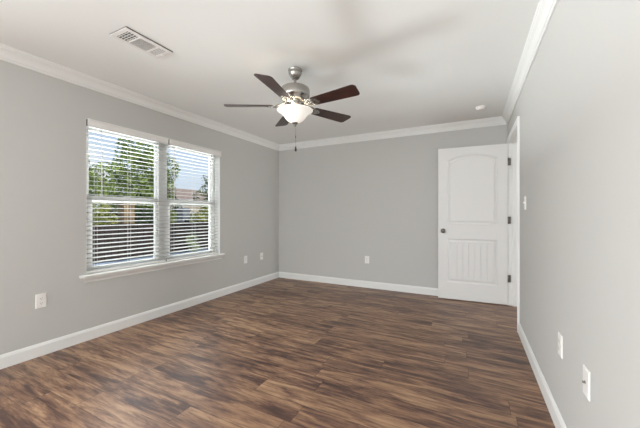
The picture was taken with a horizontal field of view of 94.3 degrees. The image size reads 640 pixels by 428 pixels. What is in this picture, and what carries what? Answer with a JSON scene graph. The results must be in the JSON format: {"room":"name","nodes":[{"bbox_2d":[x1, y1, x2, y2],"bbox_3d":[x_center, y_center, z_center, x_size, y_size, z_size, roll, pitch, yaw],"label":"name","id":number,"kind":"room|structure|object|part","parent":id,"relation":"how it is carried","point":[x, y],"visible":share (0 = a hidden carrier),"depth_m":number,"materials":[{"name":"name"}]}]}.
{"room":"empty bedroom","nodes":[
{"label":"empty bedroom","id":0,"kind":"room"},
{"bbox_2d":[0,60,278,354],"bbox_3d":[-2.451,-0.046,2.252,0.150,2.402,7.494,0,0,27],"label":"wall","id":1,"kind":"structure","parent":0,"point":[43,117],"depth_m":2.62,"materials":[{"name":"grey paint"}]},
{"bbox_2d":[35,293,46,308],"bbox_3d":[-2.275,0.708,2.424,0.008,0.115,0.070,0,0,27],"label":"wall outlet","id":2,"kind":"object","parent":1,"relation":"attached to","point":[40,299],"visible":1,"depth_m":2.42,"materials":[{"name":"white plastic"}]},
{"bbox_2d":[87,127,162,270],"bbox_3d":[-2.055,-0.158,3.129,0.062,1.425,0.818,0,0,27],"label":"window","id":3,"kind":"structure","parent":1,"relation":"in","point":[157,195],"depth_m":3.30,"materials":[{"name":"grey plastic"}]},
{"bbox_3d":[-2.064,-0.472,3.133,0.022,0.710,0.718,0,0,27],"label":"sash","id":4,"kind":"part","parent":3,"relation":"part of","materials":[{"name":"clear plastic"}]},
{"bbox_3d":[-2.041,0.181,3.122,0.022,0.712,0.718,0,0,27],"label":"sash","id":5,"kind":"part","parent":3,"relation":"part of","materials":[{"name":"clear plastic"}]},
{"bbox_2d":[86,118,168,273],"bbox_3d":[-1.968,-0.160,3.082,0.104,1.422,0.811,0,0,27],"label":"window blind","id":6,"kind":"object","parent":3,"relation":"attached to","point":[92,123],"visible":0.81,"depth_m":3.02,"materials":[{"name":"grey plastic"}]},
{"bbox_3d":[-1.989,0.540,3.098,0.050,0.022,0.796,0,0,27],"label":"rail","id":7,"kind":"part","parent":6,"relation":"part of","materials":[{"name":"white plastic"}]},
{"bbox_2d":[0,43,278,150],"bbox_3d":[-2.356,-1.199,2.203,0.064,0.098,7.194,0,0,27],"label":"trim","id":8,"kind":"structure","parent":1,"relation":"attached to","point":[8,54],"depth_m":2.87,"materials":[{"name":"white paint"}]},
{"bbox_2d":[0,272,278,368],"bbox_3d":[-2.378,1.103,2.214,0.014,0.104,7.194,0,0,27],"label":"baseboard","id":9,"kind":"structure","parent":1,"relation":"attached to","point":[18,356],"depth_m":2.89,"materials":[{"name":"white paint"}]},
{"bbox_2d":[79,253,224,282],"bbox_3d":[-1.790,0.591,3.446,0.138,0.070,1.727,0,0,27],"label":"window sill","id":10,"kind":"structure","parent":1,"relation":"attached to","point":[91,277],"depth_m":3.18,"materials":[{"name":"white paint"}]},
{"bbox_2d":[86,126,219,274],"bbox_3d":[-1.834,-0.158,3.467,0.150,1.425,1.620,0,0,27],"label":"lining","id":11,"kind":"object","parent":1,"relation":"attached to","point":[217,190],"visible":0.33,"depth_m":4.16,"materials":[{"name":"white paint"}]},
{"bbox_2d":[163,144,214,259],"bbox_3d":[-1.688,-0.158,3.851,0.062,1.425,0.802,0,0,27],"label":"window","id":12,"kind":"structure","parent":1,"relation":"in","point":[166,201],"depth_m":3.74,"materials":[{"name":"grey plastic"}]},
{"bbox_3d":[-1.697,-0.472,3.856,0.022,0.710,0.702,0,0,27],"label":"sash","id":13,"kind":"part","parent":12,"relation":"part of","materials":[{"name":"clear plastic"}]},
{"bbox_3d":[-1.674,0.181,3.844,0.022,0.712,0.702,0,0,27],"label":"sash","id":14,"kind":"part","parent":12,"relation":"part of","materials":[{"name":"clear plastic"}]},
{"bbox_2d":[164,139,220,260],"bbox_3d":[-1.599,-0.160,3.810,0.104,1.422,0.799,0,0,27],"label":"window blind","id":15,"kind":"object","parent":12,"relation":"attached to","point":[171,142],"visible":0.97,"depth_m":3.77,"materials":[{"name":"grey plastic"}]},
{"bbox_3d":[-1.624,0.540,3.816,0.050,0.022,0.780,0,0,27],"label":"rail","id":16,"kind":"part","parent":15,"relation":"part of","materials":[{"name":"white plastic"}]},
{"bbox_3d":[-1.486,-0.138,4.086,0.054,1.365,0.002,0,0,27],"label":"ladder cord","id":17,"kind":"part","parent":15,"relation":"part of","materials":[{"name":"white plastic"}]},
{"bbox_2d":[0,0,538,144],"bbox_3d":[-0.801,-1.308,1.413,3.851,0.120,7.494,0,0,27],"label":"ceiling","id":18,"kind":"structure","parent":0,"point":[411,63],"depth_m":2.29,"materials":[{"name":"white paint"}]},
{"bbox_2d":[110,26,172,58],"bbox_3d":[-1.293,-1.238,2.169,0.190,0.020,0.350,0,0,27],"label":"ceiling vent","id":19,"kind":"object","parent":18,"relation":"in","point":[125,34],"visible":1,"depth_m":2.14,"materials":[{"name":"white metal"}]},
{"bbox_2d":[224,66,359,150],"bbox_3d":[-0.209,-0.894,2.541,1.162,0.708,1.169,0,0,27],"label":"ceiling fan","id":20,"kind":"object","parent":18,"relation":"hanging from","point":[295,95],"visible":1,"depth_m":2.48,"materials":[{"name":"silver metal"}]},
{"bbox_3d":[-0.614,-0.933,2.564,0.427,0.006,0.136,0,13,-1],"label":"blade","id":21,"kind":"part","parent":20,"relation":"part of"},
{"bbox_3d":[-0.332,-0.933,2.190,0.136,0.006,0.427,14,4,16],"label":"blade","id":22,"kind":"part","parent":20,"relation":"part of","materials":[{"name":"brown wood"}]},
{"bbox_3d":[-0.346,-0.933,2.948,0.136,0.006,0.427,-14,4,-19],"label":"blade","id":23,"kind":"part","parent":20,"relation":"part of","materials":[{"name":"brown wood"}]},
{"bbox_3d":[-0.216,-0.842,2.572,0.308,0.109,0.308,0,0,27],"label":"lamp shade","id":24,"kind":"part","parent":20,"relation":"part of","materials":[{"name":"white glass"}]},
{"bbox_3d":[0.102,-0.933,2.812,0.427,0.006,0.136,0,-13,-37],"label":"blade","id":25,"kind":"part","parent":20,"relation":"part of","materials":[{"name":"brown wood"}]},
{"bbox_3d":[0.111,-0.933,2.343,0.427,0.006,0.136,0,-13,35],"label":"blade","id":26,"kind":"part","parent":20,"relation":"part of","materials":[{"name":"brown wood"}]},
{"bbox_2d":[476,105,486,110],"bbox_3d":[1.876,-1.228,3.461,0.112,0.039,0.112,0,0,27],"label":"smoke detector","id":27,"kind":"object","parent":18,"relation":"attached to","point":[481,107],"visible":1,"depth_m":3.43,"materials":[{"name":"white plastic"}]},
{"bbox_2d":[0,278,554,427],"bbox_3d":[0.965,1.205,0.884,7.480,0.100,8.150,0,0,27],"label":"floor","id":28,"kind":"structure","parent":0,"point":[278,352],"depth_m":2.19,"materials":[{"name":"brown wood"}]},
{"bbox_2d":[279,124,507,287],"bbox_3d":[0.862,-0.046,4.687,3.551,2.402,0.150,0,0,27],"label":"wall","id":29,"kind":"structure","parent":0,"point":[340,205],"depth_m":4.67,"materials":[{"name":"grey paint"}]},
{"bbox_2d":[279,272,437,295],"bbox_3d":[0.825,1.103,4.614,3.551,0.104,0.014,0,0,27],"label":"baseboard","id":30,"kind":"structure","parent":29,"relation":"attached to","point":[332,280],"depth_m":4.68,"materials":[{"name":"white paint"}]},
{"bbox_2d":[279,116,506,150],"bbox_3d":[0.814,-1.199,4.592,3.551,0.098,0.064,0,0,27],"label":"trim","id":31,"kind":"structure","parent":29,"relation":"attached to","point":[494,121],"depth_m":4.39,"materials":[{"name":"white paint"}]},
{"bbox_2d":[508,0,639,427],"bbox_3d":[0.842,-0.046,0.579,0.135,2.402,7.494,0,0,27],"label":"wall","id":32,"kind":"structure","parent":0,"point":[577,106],"depth_m":1.24,"materials":[{"name":"grey paint"}]},
{"bbox_2d":[438,143,510,304],"bbox_3d":[1.997,0.128,3.877,0.846,2.030,0.105,0,0,24],"label":"door","id":33,"kind":"structure","parent":32,"relation":"in","point":[473,219],"depth_m":3.90,"materials":[{"name":"white paint"}]},
{"bbox_2d":[506,116,519,332],"bbox_3d":[2.223,0.102,3.318,0.153,2.107,1.034,0,0,27],"label":"door frame","id":34,"kind":"structure","parent":32,"relation":"attached to","point":[512,145],"depth_m":3.71,"materials":[{"name":"white paint"}]},
{"bbox_2d":[502,0,558,123],"bbox_3d":[0.753,-1.199,0.624,0.064,0.098,7.194,0,0,27],"label":"trim","id":35,"kind":"structure","parent":32,"relation":"attached to","point":[545,9],"depth_m":2.15,"materials":[{"name":"white paint"}]},
{"bbox_2d":[518,322,566,427],"bbox_3d":[0.538,1.103,0.145,0.014,0.104,6.146,0,0,27],"label":"baseboard","id":36,"kind":"structure","parent":32,"relation":"attached to","point":[558,421],"depth_m":1.90,"materials":[{"name":"white paint"}]},
{"bbox_2d":[558,332,562,358],"bbox_3d":[1.262,0.689,1.563,0.008,0.115,0.070,0,0,27],"label":"wall outlet","id":37,"kind":"object","parent":32,"relation":"attached to","point":[560,337],"visible":1,"depth_m":1.54,"materials":[{"name":"white plastic"}]},
{"bbox_2d":[582,364,589,400],"bbox_3d":[1.078,0.685,1.211,0.016,0.115,0.070,0,0,27],"label":"cable jack","id":38,"kind":"object","parent":32,"relation":"attached to","point":[586,374],"visible":1,"depth_m":1.20,"materials":[{"name":"white plastic"}]},
{"label":"outside","id":39,"kind":"structure","parent":0,"visible":0},
{"bbox_3d":[-30.260,2.255,43.412,86.720,0.200,170.000,0,0,27],"label":"ground","id":40,"kind":"structure","parent":39,"visible":0},
{"bbox_2d":[89,156,115,205],"bbox_3d":[-6.994,0.151,8.236,1.326,4.019,2.297,0,0,27],"label":"leafy tree","id":41,"kind":"object","parent":40,"relation":"on","point":[93,179],"visible":0.12,"depth_m":8.62,"materials":[{"name":"green plant"}]},
{"bbox_2d":[92,202,118,262],"bbox_3d":[-5.957,0.885,7.901,0.906,2.551,1.449,0,0,27],"label":"leafy shrub","id":42,"kind":"object","parent":40,"relation":"on","point":[115,217],"visible":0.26,"depth_m":7.96,"materials":[{"name":"green plant"}]},
{"bbox_2d":[116,203,135,259],"bbox_3d":[-4.885,0.909,7.495,0.320,2.492,0.320,0,0,27],"label":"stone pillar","id":43,"kind":"structure","parent":40,"relation":"on","point":[124,220],"depth_m":7.41,"materials":[{"name":"beige stone"}]},
{"bbox_2d":[89,138,180,222],"bbox_3d":[-6.606,-0.358,10.787,2.040,5.042,3.226,0,0,27],"label":"leafy tree","id":44,"kind":"object","parent":40,"relation":"on","point":[139,190],"visible":0.52,"depth_m":10.40,"materials":[{"name":"green plant"}]},
{"bbox_2d":[134,205,153,223],"bbox_3d":[-5.768,0.934,9.862,0.978,2.454,1.554,0,0,27],"label":"leafy shrub","id":45,"kind":"object","parent":40,"relation":"on","point":[142,209],"visible":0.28,"depth_m":9.55,"materials":[{"name":"green plant"}]},
{"bbox_2d":[92,211,202,224],"bbox_3d":[-11.051,0.551,15.727,1.869,1.598,17.085,0,0,27],"label":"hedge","id":46,"kind":"object","parent":40,"relation":"on","point":[116,211],"visible":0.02,"depth_m":15.92,"materials":[{"name":"green plant"}]},
{"bbox_2d":[92,220,208,265],"bbox_3d":[-3.082,1.160,9.422,0.170,1.990,18.010,0,0,27],"label":"wooden fence","id":47,"kind":"object","parent":40,"relation":"on","point":[198,225],"visible":0.11,"depth_m":6.96,"materials":[{"name":"brown wood"}]},
{"bbox_2d":[102,188,208,222],"bbox_3d":[-14.652,-0.245,30.773,9.000,4.800,11.400,0,0,27],"label":"house","id":48,"kind":"structure","parent":40,"relation":"on","point":[189,195],"depth_m":27.83,"materials":[{"name":"beige"}]},
{"bbox_2d":[137,171,182,223],"bbox_3d":[-7.273,0.100,13.275,1.698,4.122,2.273,0,0,27],"label":"tree","id":49,"kind":"object","parent":40,"relation":"on","point":[176,206],"visible":0.06,"depth_m":13.44,"materials":[{"name":"green plant"}]},
{"bbox_2d":[170,210,176,221],"bbox_3d":[-5.917,1.000,11.848,0.701,2.318,0.895,0,0,-5],"label":"leafy shrub","id":50,"kind":"object","parent":40,"relation":"on","point":[171,211],"visible":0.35,"depth_m":11.68,"materials":[{"name":"green plant"}]},
{"bbox_2d":[176,208,190,221],"bbox_3d":[-4.314,0.980,9.392,0.320,2.350,0.320,0,0,27],"label":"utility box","id":51,"kind":"object","parent":40,"relation":"on","point":[179,212],"visible":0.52,"depth_m":9.28,"materials":[{"name":"grey metal"}]},
{"bbox_2d":[186,234,199,250],"bbox_3d":[-3.434,1.349,8.030,0.324,1.621,0.437,0,0,27],"label":"leafy shrub","id":52,"kind":"object","parent":40,"relation":"on","point":[195,237],"visible":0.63,"depth_m":8.01,"materials":[{"name":"green plant"}]},
{"bbox_2d":[190,205,208,221],"bbox_3d":[-4.450,0.883,11.590,0.879,2.554,1.480,0,0,27],"label":"leafy shrub","id":53,"kind":"object","parent":40,"relation":"on","point":[202,210],"visible":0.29,"depth_m":11.33,"materials":[{"name":"green plant"}]},
{"bbox_2d":[193,175,208,207],"bbox_3d":[-6.200,-0.064,16.504,1.299,4.445,1.844,0,0,27],"label":"tree","id":54,"kind":"object","parent":40,"relation":"on","point":[205,193],"visible":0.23,"depth_m":16.25,"materials":[{"name":"green plant"}]}
]}

